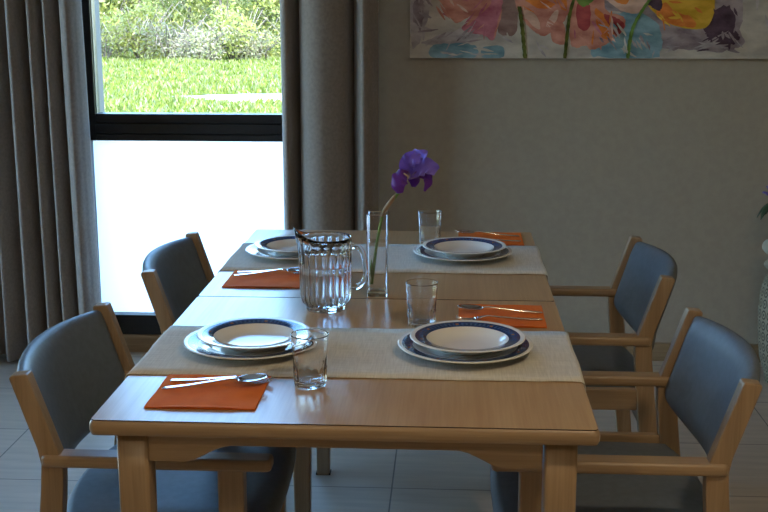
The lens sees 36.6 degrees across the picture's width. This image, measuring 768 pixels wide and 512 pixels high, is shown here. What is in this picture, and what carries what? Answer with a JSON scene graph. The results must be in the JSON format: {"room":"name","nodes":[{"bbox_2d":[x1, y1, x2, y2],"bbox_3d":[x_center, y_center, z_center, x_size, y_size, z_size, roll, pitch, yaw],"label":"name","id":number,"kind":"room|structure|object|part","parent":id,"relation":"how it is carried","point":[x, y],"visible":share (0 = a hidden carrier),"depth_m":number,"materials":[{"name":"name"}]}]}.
{"room":"dining room","nodes":[
{"label":"dining room","id":0,"kind":"room"},
{"bbox_2d":[0,352,767,511],"bbox_3d":[0.177,1.080,1.877,6.000,0.120,6.300,1,12,3],"label":"floor","id":1,"kind":"structure","parent":0,"point":[360,480],"depth_m":3.54,"materials":[{"name":"tile"}]},
{"bbox_2d":[9,302,295,511],"bbox_3d":[-0.448,0.523,2.414,0.520,0.742,0.545,1,12,3],"label":"armchair","id":2,"kind":"object","parent":1,"relation":"on","point":[66,374],"visible":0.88,"depth_m":2.29,"materials":[{"name":"blue leather"}]},
{"bbox_3d":[-0.634,0.574,2.180,0.095,0.742,0.030,1,12,3],"label":"leg","id":3,"kind":"part","parent":2,"relation":"part of","materials":[{"name":"brown wood"}]},
{"bbox_3d":[-0.645,0.278,2.372,0.126,0.239,0.472,1,12,3],"label":"backrest","id":4,"kind":"part","parent":2,"relation":"part of","materials":[{"name":"blue plastic"}]},
{"bbox_3d":[-0.606,0.469,2.666,0.095,0.742,0.030,1,12,3],"label":"leg","id":5,"kind":"part","parent":2,"relation":"part of","materials":[{"name":"brown wood"}]},
{"bbox_3d":[-0.414,0.374,2.123,0.424,0.023,0.045,1,12,3],"label":"armrest","id":6,"kind":"part","parent":2,"relation":"part of","materials":[{"name":"brown wood"}]},
{"bbox_3d":[-0.414,0.469,2.400,0.433,0.053,0.458,1,12,3],"label":"seat","id":7,"kind":"part","parent":2,"relation":"part of","materials":[{"name":"blue plastic"}]},
{"bbox_3d":[-0.278,0.662,2.181,0.048,0.569,0.034,1,12,3],"label":"leg","id":8,"kind":"part","parent":2,"relation":"part of","materials":[{"name":"brown wood"}]},
{"bbox_3d":[-0.250,0.558,2.663,0.048,0.569,0.034,1,12,3],"label":"leg","id":9,"kind":"part","parent":2,"relation":"part of","materials":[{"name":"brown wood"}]},
{"bbox_2d":[141,232,330,511],"bbox_3d":[-0.380,0.348,3.223,0.520,0.742,0.545,1,12,3],"label":"armchair","id":10,"kind":"object","parent":1,"relation":"on","point":[174,274],"visible":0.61,"depth_m":3.18,"materials":[{"name":"blue leather"}]},
{"bbox_3d":[-0.567,0.399,2.989,0.095,0.742,0.030,1,12,3],"label":"leg","id":11,"kind":"part","parent":10,"relation":"part of","materials":[{"name":"brown wood"}]},
{"bbox_3d":[-0.578,0.103,3.181,0.126,0.239,0.472,1,12,3],"label":"backrest","id":12,"kind":"part","parent":10,"relation":"part of","materials":[{"name":"blue plastic"}]},
{"bbox_3d":[-0.538,0.293,3.475,0.095,0.742,0.030,1,12,3],"label":"leg","id":13,"kind":"part","parent":10,"relation":"part of","materials":[{"name":"brown wood"}]},
{"bbox_3d":[-0.211,0.487,2.990,0.048,0.569,0.034,1,12,3],"label":"leg","id":14,"kind":"part","parent":10,"relation":"part of","materials":[{"name":"brown wood"}]},
{"bbox_3d":[-0.183,0.383,3.471,0.048,0.569,0.034,1,12,3],"label":"leg","id":15,"kind":"part","parent":10,"relation":"part of","materials":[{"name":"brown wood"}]},
{"bbox_2d":[89,296,599,511],"bbox_3d":[-0.044,0.547,2.286,0.808,0.750,0.806,1,12,3],"label":"dining table","id":16,"kind":"object","parent":1,"relation":"on","point":[502,424],"visible":0.64,"depth_m":1.87,"materials":[{"name":"brown wood"}]},
{"bbox_3d":[-0.405,0.631,1.964,0.051,0.722,0.051,1,12,3],"label":"leg","id":17,"kind":"part","parent":16,"relation":"part of","materials":[{"name":"brown wood"}]},
{"bbox_2d":[144,374,270,409],"bbox_3d":[-0.296,0.229,1.969,0.184,0.004,0.173,1,12,3],"label":"napkin","id":18,"kind":"object","parent":16,"relation":"on","point":[228,394],"visible":0.84,"depth_m":1.95,"materials":[{"name":"orange fabric"}]},
{"bbox_2d":[162,374,267,388],"bbox_3d":[-0.288,0.216,1.985,0.180,0.016,0.041,-1,12,-6],"label":"spoon","id":19,"kind":"object","parent":18,"relation":"on","point":[248,378],"visible":1,"depth_m":1.98,"materials":[{"name":"silver metal"}]},
{"bbox_3d":[-0.315,0.217,1.982,0.129,0.009,0.010,-4,13,-6],"label":"handle","id":20,"kind":"part","parent":19,"relation":"part of","materials":[{"name":"silver metal"}]},
{"bbox_2d":[237,374,267,382],"bbox_3d":[-0.226,0.211,1.991,0.054,0.008,0.041,-4,13,-6],"label":"bowl","id":21,"kind":"object","parent":19,"relation":"on","point":[248,378],"depth_m":2.00,"materials":[{"name":"silver metal"}]},
{"bbox_2d":[170,376,272,383],"bbox_3d":[-0.282,0.213,2.011,0.178,0.010,0.022,0,12,2],"label":"fork","id":22,"kind":"object","parent":18,"relation":"on","point":[263,381],"visible":0.84,"depth_m":2.01,"materials":[{"name":"silver metal"}]},
{"bbox_3d":[-0.301,0.213,2.011,0.140,0.009,0.022,0,12,2],"label":"handle","id":23,"kind":"part","parent":22,"relation":"part of","materials":[{"name":"silver metal"}]},
{"bbox_2d":[290,329,328,389],"bbox_3d":[-0.128,0.178,1.997,0.066,0.092,0.066,1,12,3],"label":"tumbler","id":24,"kind":"object","parent":16,"relation":"on","point":[309,346],"visible":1,"depth_m":1.98,"materials":[{"name":"clear glass"}]},
{"bbox_2d":[293,228,367,313],"bbox_3d":[-0.120,0.027,2.486,0.136,0.180,0.118,9,15,37],"label":"water jug","id":25,"kind":"object","parent":16,"relation":"on","point":[324,258],"visible":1,"depth_m":2.45,"materials":[{"name":"clear glass"}]},
{"bbox_3d":[-0.054,0.022,2.488,0.040,0.103,0.017,1,12,3],"label":"handle","id":26,"kind":"part","parent":25,"relation":"part of","materials":[{"name":"clear glass"}]},
{"bbox_2d":[125,326,585,389],"bbox_3d":[-0.045,0.198,2.200,0.820,0.037,0.322,1,12,3],"label":"table runner","id":27,"kind":"object","parent":16,"relation":"on","point":[352,352],"visible":0.59,"depth_m":2.13,"materials":[{"name":"fabric"}]},
{"bbox_2d":[183,329,291,359],"bbox_3d":[-0.253,0.167,2.209,0.255,0.019,0.255,1,12,3],"label":"dinner plate","id":28,"kind":"object","parent":27,"relation":"on","point":[191,342],"visible":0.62,"depth_m":2.15,"materials":[{"name":"white ceramic"}]},
{"bbox_2d":[197,317,310,351],"bbox_3d":[-0.246,0.156,2.211,0.218,0.025,0.218,-3,13,-14],"label":"plate","id":29,"kind":"object","parent":28,"relation":"on","point":[246,334],"visible":0.96,"depth_m":2.24,"materials":[{"name":"white ceramic"}]},
{"bbox_2d":[398,331,533,363],"bbox_3d":[0.153,0.172,2.187,0.255,0.019,0.255,-9,15,-36],"label":"dinner plate","id":30,"kind":"object","parent":27,"relation":"on","point":[405,343],"visible":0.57,"depth_m":2.13,"materials":[{"name":"white ceramic"}]},
{"bbox_2d":[410,320,525,355],"bbox_3d":[0.157,0.161,2.188,0.218,0.025,0.218,3,13,13],"label":"plate","id":31,"kind":"object","parent":30,"relation":"on","point":[454,337],"visible":1,"depth_m":2.21,"materials":[{"name":"white ceramic"}]},
{"bbox_2d":[406,278,437,327],"bbox_3d":[0.077,0.098,2.368,0.066,0.092,0.066,1,12,3],"label":"tumbler","id":32,"kind":"object","parent":16,"relation":"on","point":[421,292],"visible":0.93,"depth_m":2.35,"materials":[{"name":"clear glass"}]},
{"bbox_2d":[458,304,546,327],"bbox_3d":[0.248,0.125,2.450,0.180,0.004,0.176,1,12,4],"label":"napkin","id":33,"kind":"object","parent":16,"relation":"on","point":[516,323],"visible":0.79,"depth_m":2.45,"materials":[{"name":"orange fabric"}]},
{"bbox_2d":[456,315,542,319],"bbox_3d":[0.239,0.128,2.405,0.178,0.010,0.022,0,12,2],"label":"fork","id":34,"kind":"object","parent":33,"relation":"on","point":[457,317],"visible":0.94,"depth_m":2.40,"materials":[{"name":"silver metal"}]},
{"bbox_2d":[458,304,542,312],"bbox_3d":[0.246,0.113,2.459,0.180,0.016,0.041,0,12,-1],"label":"spoon","id":35,"kind":"object","parent":33,"relation":"on","point":[463,306],"visible":1,"depth_m":2.46,"materials":[{"name":"silver metal"}]},
{"bbox_2d":[458,304,482,310],"bbox_3d":[0.183,0.111,2.457,0.054,0.008,0.041,3,12,-2],"label":"bowl","id":36,"kind":"object","parent":35,"relation":"on","point":[464,306],"depth_m":2.46,"materials":[{"name":"silver metal"}]},
{"bbox_3d":[0.273,0.113,2.460,0.129,0.009,0.010,3,12,-2],"label":"handle","id":37,"kind":"part","parent":35,"relation":"part of","materials":[{"name":"silver metal"}]},
{"bbox_3d":[0.281,0.639,1.925,0.051,0.722,0.051,1,12,3],"label":"leg","id":38,"kind":"part","parent":16,"relation":"part of","materials":[{"name":"brown wood"}]},
{"bbox_2d":[199,229,554,301],"bbox_3d":[0.002,0.377,3.069,0.808,0.750,0.806,1,12,3],"label":"dining table","id":39,"kind":"object","parent":1,"relation":"on","point":[451,286],"visible":0.16,"depth_m":2.73,"materials":[{"name":"brown wood"}]},
{"bbox_2d":[217,243,298,273],"bbox_3d":[-0.304,0.023,3.007,0.191,0.037,0.366,1,12,3],"label":"table runner","id":40,"kind":"object","parent":39,"relation":"on","point":[240,260],"depth_m":2.95,"materials":[{"name":"fabric"}]},
{"bbox_2d":[246,243,297,258],"bbox_3d":[-0.234,-0.011,3.034,0.255,0.019,0.255,-6,14,-26],"label":"dinner plate","id":41,"kind":"object","parent":40,"relation":"on","point":[251,249],"visible":0.33,"depth_m":2.99,"materials":[{"name":"white ceramic"}]},
{"bbox_2d":[254,235,297,255],"bbox_3d":[-0.229,-0.022,3.035,0.218,0.025,0.218,-5,13,-22],"label":"plate","id":42,"kind":"object","parent":41,"relation":"on","point":[286,245],"visible":0.52,"depth_m":3.06,"materials":[{"name":"white ceramic"}]},
{"bbox_2d":[222,270,299,287],"bbox_3d":[-0.282,0.054,2.777,0.183,0.004,0.169,1,12,3],"label":"napkin","id":43,"kind":"object","parent":39,"relation":"on","point":[275,279],"visible":0.8,"depth_m":2.76,"materials":[{"name":"orange fabric"}]},
{"bbox_2d":[234,267,298,275],"bbox_3d":[-0.273,0.038,2.806,0.180,0.016,0.041,-1,12,-4],"label":"spoon","id":44,"kind":"object","parent":43,"relation":"on","point":[294,269],"visible":0.68,"depth_m":2.80,"materials":[{"name":"silver metal"}]},
{"bbox_3d":[-0.299,0.039,2.804,0.129,0.009,0.010,-4,12,-3],"label":"handle","id":45,"kind":"part","parent":44,"relation":"part of","materials":[{"name":"silver metal"}]},
{"bbox_2d":[287,267,298,271],"bbox_3d":[-0.210,0.034,2.810,0.054,0.008,0.041,-4,12,-3],"label":"bowl","id":46,"kind":"object","parent":44,"relation":"on","point":[295,269],"depth_m":2.82,"materials":[{"name":"silver metal"}]},
{"bbox_2d":[237,269,298,273],"bbox_3d":[-0.269,0.036,2.828,0.178,0.010,0.022,0,12,2],"label":"fork","id":47,"kind":"object","parent":43,"relation":"on","point":[274,269],"visible":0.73,"depth_m":2.83,"materials":[{"name":"silver metal"}]},
{"bbox_2d":[366,211,388,296],"bbox_3d":[-0.014,-0.005,2.615,0.048,0.188,0.048,1,12,3],"label":"glass vase","id":48,"kind":"object","parent":39,"relation":"on","point":[377,224],"visible":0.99,"depth_m":2.59,"materials":[{"name":"clear glass"}]},
{"bbox_2d":[381,149,438,214],"bbox_3d":[0.046,-0.085,2.593,0.154,0.304,0.073,1,12,3],"label":"flower","id":49,"kind":"object","parent":48,"relation":"in","point":[414,165],"visible":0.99,"depth_m":2.56,"materials":[{"name":"purple plant"}]},
{"bbox_2d":[418,209,441,243],"bbox_3d":[0.126,-0.078,3.182,0.066,0.092,0.066,1,12,3],"label":"tumbler","id":50,"kind":"object","parent":39,"relation":"on","point":[429,219],"visible":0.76,"depth_m":3.16,"materials":[{"name":"clear glass"}]},
{"bbox_2d":[388,244,548,282],"bbox_3d":[0.203,0.033,2.961,0.405,0.037,0.427,1,12,3],"label":"table runner","id":51,"kind":"object","parent":39,"relation":"on","point":[404,258],"depth_m":2.94,"materials":[{"name":"fabric"}]},
{"bbox_2d":[413,244,511,260],"bbox_3d":[0.204,-0.007,3.012,0.255,0.019,0.255,3,13,13],"label":"dinner plate","id":52,"kind":"object","parent":51,"relation":"on","point":[420,250],"visible":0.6,"depth_m":2.97,"materials":[{"name":"white ceramic"}]},
{"bbox_2d":[422,237,505,257],"bbox_3d":[0.208,-0.017,3.013,0.218,0.025,0.218,10,16,39],"label":"plate","id":53,"kind":"object","parent":52,"relation":"on","point":[455,247],"visible":1,"depth_m":3.04,"materials":[{"name":"white ceramic"}]},
{"bbox_2d":[458,232,523,245],"bbox_3d":[0.299,-0.049,3.255,0.179,0.004,0.176,1,12,3],"label":"napkin","id":54,"kind":"object","parent":39,"relation":"on","point":[476,234],"visible":0.59,"depth_m":3.28,"materials":[{"name":"orange fabric"}]},
{"bbox_2d":[456,230,519,236],"bbox_3d":[0.293,-0.063,3.275,0.180,0.016,0.041,0,12,0],"label":"spoon","id":55,"kind":"object","parent":54,"relation":"on","point":[459,231],"visible":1,"depth_m":3.27,"materials":[{"name":"silver metal"}]},
{"bbox_2d":[456,230,474,233],"bbox_3d":[0.229,-0.067,3.275,0.054,0.008,0.041,3,12,0],"label":"bowl","id":56,"kind":"object","parent":55,"relation":"on","point":[460,231],"depth_m":3.28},
{"bbox_3d":[0.319,-0.063,3.275,0.129,0.009,0.010,3,12,0],"label":"handle","id":57,"kind":"part","parent":55,"relation":"part of","materials":[{"name":"silver metal"}]},
{"bbox_2d":[489,238,520,241],"bbox_3d":[0.289,-0.045,3.205,0.178,0.010,0.022,1,12,3],"label":"fork","id":58,"kind":"object","parent":54,"relation":"on","point":[489,238],"visible":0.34,"depth_m":3.20,"materials":[{"name":"silver metal"}]},
{"bbox_2d":[549,236,677,431],"bbox_3d":[0.513,0.357,3.182,0.520,0.742,0.545,1,12,3],"label":"armchair","id":59,"kind":"object","parent":1,"relation":"on","point":[639,292],"visible":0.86,"depth_m":3.10,"materials":[{"name":"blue wood"}]},
{"bbox_3d":[0.480,0.101,3.385,0.424,0.023,0.045,1,12,3],"label":"armrest","id":60,"kind":"part","parent":59,"relation":"part of","materials":[{"name":"brown wood"}]},
{"bbox_3d":[0.480,0.302,3.172,0.433,0.053,0.458,1,12,3],"label":"seat","id":61,"kind":"part","parent":59,"relation":"part of","materials":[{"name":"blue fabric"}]},
{"bbox_3d":[0.451,0.206,2.897,0.424,0.023,0.045,1,12,3],"label":"armrest","id":62,"kind":"part","parent":59,"relation":"part of","materials":[{"name":"brown wood"}]},
{"bbox_3d":[0.479,0.358,2.929,0.315,0.055,0.022,1,12,3],"label":"rail","id":63,"kind":"part","parent":59,"relation":"part of","materials":[{"name":"brown wood"}]},
{"bbox_3d":[0.700,0.306,3.415,0.095,0.742,0.030,1,12,3],"label":"leg","id":64,"kind":"part","parent":59,"relation":"part of","materials":[{"name":"brown wood"}]},
{"bbox_3d":[0.711,0.117,3.118,0.126,0.239,0.472,1,12,3],"label":"backrest","id":65,"kind":"part","parent":59,"relation":"part of","materials":[{"name":"blue plastic"}]},
{"bbox_3d":[0.671,0.412,2.929,0.095,0.742,0.030,1,12,3],"label":"leg","id":66,"kind":"part","parent":59,"relation":"part of","materials":[{"name":"brown wood"}]},
{"bbox_2d":[490,307,761,511],"bbox_3d":[0.469,0.529,2.389,0.520,0.742,0.545,1,12,3],"label":"armchair","id":67,"kind":"object","parent":1,"relation":"on","point":[708,378],"visible":0.91,"depth_m":2.31,"materials":[{"name":"blue leather"}]},
{"bbox_3d":[0.271,0.663,2.177,0.048,0.569,0.034,1,12,3],"label":"leg","id":68,"kind":"part","parent":67,"relation":"part of","materials":[{"name":"brown wood"}]},
{"bbox_3d":[0.435,0.474,2.379,0.433,0.053,0.458,1,12,3],"label":"seat","id":69,"kind":"part","parent":67,"relation":"part of","materials":[{"name":"blue plastic"}]},
{"bbox_3d":[0.406,0.378,2.104,0.424,0.023,0.045,1,12,3],"label":"armrest","id":70,"kind":"part","parent":67,"relation":"part of","materials":[{"name":"brown wood"}]},
{"bbox_3d":[0.435,0.273,2.592,0.424,0.023,0.045,1,12,3],"label":"armrest","id":71,"kind":"part","parent":67,"relation":"part of","materials":[{"name":"brown wood"}]},
{"bbox_3d":[0.463,0.424,2.622,0.315,0.055,0.022,1,12,3],"label":"rail","id":72,"kind":"part","parent":67,"relation":"part of","materials":[{"name":"brown wood"}]},
{"bbox_3d":[0.655,0.478,2.622,0.095,0.742,0.030,1,12,3],"label":"leg","id":73,"kind":"part","parent":67,"relation":"part of","materials":[{"name":"brown wood"}]},
{"bbox_3d":[0.666,0.288,2.325,0.126,0.239,0.472,1,12,3],"label":"backrest","id":74,"kind":"part","parent":67,"relation":"part of","materials":[{"name":"blue plastic"}]},
{"bbox_3d":[0.626,0.583,2.136,0.095,0.742,0.030,1,12,3],"label":"leg","id":75,"kind":"part","parent":67,"relation":"part of","materials":[{"name":"brown wood"}]},
{"bbox_2d":[757,239,767,382],"bbox_3d":[1.492,0.185,4.322,0.190,0.597,0.190,1,12,3],"label":"floor vase","id":76,"kind":"object","parent":1,"relation":"on","point":[762,322],"visible":1,"depth_m":4.31,"materials":[{"name":"ceramic"}]},
{"bbox_2d":[757,186,767,219],"bbox_3d":[1.428,-0.180,4.255,0.116,0.158,0.115,1,12,3],"label":"flower spray","id":77,"kind":"object","parent":76,"relation":"in","point":[764,210],"visible":1,"depth_m":4.23,"materials":[{"name":"green plant"}]},
{"bbox_2d":[94,0,767,343],"bbox_3d":[0.351,-0.889,4.546,6.000,2.600,0.240,1,12,3],"label":"wall","id":78,"kind":"structure","parent":0,"point":[583,156],"depth_m":4.51,"materials":[{"name":"grey paint"}]},
{"bbox_2d":[81,0,283,334],"bbox_3d":[-0.719,-0.780,4.534,0.912,2.247,0.074,1,12,3],"label":"window","id":79,"kind":"structure","parent":78,"relation":"in","point":[159,178],"depth_m":4.66,"materials":[{"name":"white glass"}]},
{"bbox_3d":[-0.735,-0.112,4.686,0.866,0.722,0.016,1,12,3],"label":"frosted pane","id":80,"kind":"part","parent":79,"relation":"part of","materials":[{"name":"white glass"}]},
{"bbox_2d":[123,334,760,362],"bbox_3d":[0.344,0.374,4.687,5.500,0.073,0.020,1,12,3],"label":"baseboard","id":81,"kind":"structure","parent":78,"relation":"attached to","point":[135,342],"depth_m":4.75,"materials":[{"name":"brown wood"}]},
{"bbox_2d":[410,0,767,58],"bbox_3d":[1.034,-1.170,4.294,1.873,0.866,0.055,1,12,3],"label":"painting","id":82,"kind":"object","parent":78,"relation":"attached to","point":[628,29],"visible":1,"depth_m":4.37,"materials":[{"name":"paint"}]},
{"bbox_3d":[0.177,-1.617,1.294,6.000,0.200,6.300,1,12,3],"label":"ceiling","id":83,"kind":"structure","parent":0,"visible":0},
{"bbox_3d":[-0.990,-2.097,4.031,2.050,0.020,0.040,1,12,3],"label":"track","id":84,"kind":"object","parent":83,"relation":"attached to","visible":0},
{"bbox_2d":[0,0,100,361],"bbox_3d":[-1.546,-0.844,4.342,0.866,2.565,0.148,1,12,3],"label":"curtain","id":85,"kind":"object","parent":84,"relation":"hanging from","point":[49,264],"visible":0.87,"depth_m":4.42,"materials":[{"name":"grey fabric"}]},
{"bbox_2d":[280,0,378,230],"bbox_3d":[-0.204,-0.831,4.284,0.369,2.566,0.196,1,12,3],"label":"curtain","id":86,"kind":"object","parent":84,"relation":"hanging from","point":[330,48],"visible":0.52,"depth_m":4.30,"materials":[{"name":"grey fabric"}]},
{"label":"outside","id":87,"kind":"structure","parent":0,"visible":0},
{"bbox_2d":[102,17,281,112],"bbox_3d":[-7.748,-7.375,41.612,140.000,0.300,200.000,1,12,3],"label":"ground","id":88,"kind":"structure","parent":87,"point":[207,17],"depth_m":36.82,"materials":[{"name":"green plant"}]},
{"bbox_2d":[99,0,126,49],"bbox_3d":[-7.695,-8.025,31.300,2.104,5.386,2.366,2,12,10],"label":"tree","id":89,"kind":"object","parent":88,"relation":"on","point":[102,8],"visible":0.19,"depth_m":31.46,"materials":[{"name":"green plant"}]},
{"bbox_2d":[100,17,151,59],"bbox_3d":[-7.085,-5.325,28.750,2.522,1.203,2.099,-10,16,-40],"label":"shrub","id":90,"kind":"object","parent":88,"relation":"on","point":[106,50],"visible":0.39,"depth_m":28.88,"materials":[{"name":"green plant"}]},
{"bbox_2d":[100,0,170,54],"bbox_3d":[-7.419,-6.888,32.667,2.646,2.593,2.211,5,13,23],"label":"shrub","id":91,"kind":"object","parent":88,"relation":"on","point":[118,6],"visible":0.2,"depth_m":32.32,"materials":[{"name":"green plant"}]},
{"bbox_2d":[108,0,171,53],"bbox_3d":[-6.664,-7.807,31.340,1.890,4.942,1.938,-2,12,-11],"label":"tree","id":92,"kind":"object","parent":88,"relation":"on","point":[136,1],"visible":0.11,"depth_m":31.57,"materials":[{"name":"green plant"}]},
{"bbox_2d":[100,0,185,60],"bbox_3d":[-6.042,-5.639,29.067,2.384,1.678,2.219,3,13,16],"label":"shrub","id":93,"kind":"object","parent":88,"relation":"on","point":[152,15],"visible":0.69,"depth_m":28.89,"materials":[{"name":"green plant"}]},
{"bbox_2d":[130,0,166,29],"bbox_3d":[-7.090,-8.349,34.243,1.825,4.772,1.871,1,12,3],"label":"tree","id":94,"kind":"object","parent":88,"relation":"on","point":[151,0],"visible":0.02,"depth_m":34.25,"materials":[{"name":"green plant"}]},
{"bbox_2d":[131,14,218,60],"bbox_3d":[-5.097,-5.298,28.473,2.218,1.271,2.666,2,12,7],"label":"shrub","id":95,"kind":"object","parent":88,"relation":"on","point":[150,34],"visible":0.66,"depth_m":28.32,"materials":[{"name":"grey plant"}]},
{"bbox_2d":[157,0,214,42],"bbox_3d":[-5.951,-6.722,33.255,2.048,2.007,1.710,6,14,27],"label":"shrub","id":96,"kind":"object","parent":88,"relation":"on","point":[167,5],"visible":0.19,"depth_m":32.95,"materials":[{"name":"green plant"}]},
{"bbox_2d":[162,0,216,53],"bbox_3d":[-5.324,-7.831,31.145,1.980,5.068,2.227,-2,12,-10],"label":"tree","id":97,"kind":"object","parent":88,"relation":"on","point":[191,5],"visible":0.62,"depth_m":31.15,"materials":[{"name":"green plant"}]},
{"bbox_2d":[172,0,213,49],"bbox_3d":[-5.896,-8.008,38.131,2.164,2.469,2.582,5,13,22],"label":"shrub","id":98,"kind":"object","parent":88,"relation":"on","point":[172,0],"visible":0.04,"depth_m":37.78,"materials":[{"name":"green plant"}]},
{"bbox_2d":[158,21,251,60],"bbox_3d":[-4.354,-5.171,28.273,2.302,1.098,1.916,-2,12,-7],"label":"shrub","id":99,"kind":"object","parent":88,"relation":"on","point":[197,47],"visible":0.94,"depth_m":27.95,"materials":[{"name":"grey plant"}]},
{"bbox_2d":[195,0,251,54],"bbox_3d":[-4.418,-7.687,30.857,1.879,4.912,1.926,4,13,19],"label":"tree","id":100,"kind":"object","parent":88,"relation":"on","point":[220,1],"visible":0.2,"depth_m":31.11,"materials":[{"name":"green plant"}]},
{"bbox_2d":[172,93,281,102],"bbox_3d":[1.054,-2.481,18.182,9.778,0.046,1.501,0,12,0],"label":"garden path","id":101,"kind":"structure","parent":88,"relation":"on","point":[231,97],"depth_m":18.27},
{"bbox_2d":[199,0,260,53],"bbox_3d":[-4.379,-6.609,32.770,2.031,1.991,1.697,4,13,16],"label":"shrub","id":102,"kind":"object","parent":88,"relation":"on","point":[236,1],"visible":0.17,"depth_m":32.54,"materials":[{"name":"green plant"}]},
{"bbox_2d":[192,3,279,59],"bbox_3d":[-3.588,-5.513,28.818,2.177,1.532,2.026,-9,15,-36],"label":"shrub","id":103,"kind":"object","parent":88,"relation":"on","point":[231,19],"visible":0.73,"depth_m":28.49,"materials":[{"name":"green plant"}]},
{"bbox_2d":[228,26,280,60],"bbox_3d":[-2.985,-5.181,28.614,2.022,0.964,1.683,10,16,38],"label":"shrub","id":104,"kind":"object","parent":88,"relation":"on","point":[253,52],"visible":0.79,"depth_m":28.32,"materials":[{"name":"grey plant"}]},
{"bbox_2d":[234,0,279,51],"bbox_3d":[-3.236,-7.811,31.340,1.893,4.949,1.941,6,13,24],"label":"tree","id":105,"kind":"object","parent":88,"relation":"on","point":[262,8],"visible":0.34,"depth_m":31.48,"materials":[{"name":"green plant"}]},
{"bbox_2d":[244,0,271,31],"bbox_3d":[-3.567,-8.514,35.056,2.086,4.748,1.855,-4,13,-20],"label":"tree","id":106,"kind":"object","parent":88,"relation":"on","point":[246,0],"visible":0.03,"depth_m":35.13,"materials":[{"name":"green plant"}]},
{"bbox_2d":[251,0,279,48],"bbox_3d":[-2.584,-7.481,30.978,1.739,4.450,1.955,11,16,41],"label":"tree","id":107,"kind":"object","parent":88,"relation":"on","point":[269,3],"visible":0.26,"depth_m":31.01,"materials":[{"name":"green plant"}]},
{"bbox_2d":[255,0,280,45],"bbox_3d":[-2.846,-6.633,32.904,1.689,1.981,2.022,-2,12,-8],"label":"shrub","id":108,"kind":"object","parent":88,"relation":"on","point":[267,13],"visible":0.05,"depth_m":32.40,"materials":[{"name":"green plant"}]},
{"bbox_2d":[261,17,280,58],"bbox_3d":[-2.176,-5.392,28.715,1.761,1.331,1.892,11,17,42],"label":"shrub","id":109,"kind":"object","parent":88,"relation":"on","point":[278,46],"visible":0.07,"depth_m":28.42,"materials":[{"name":"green plant"}]}
]}

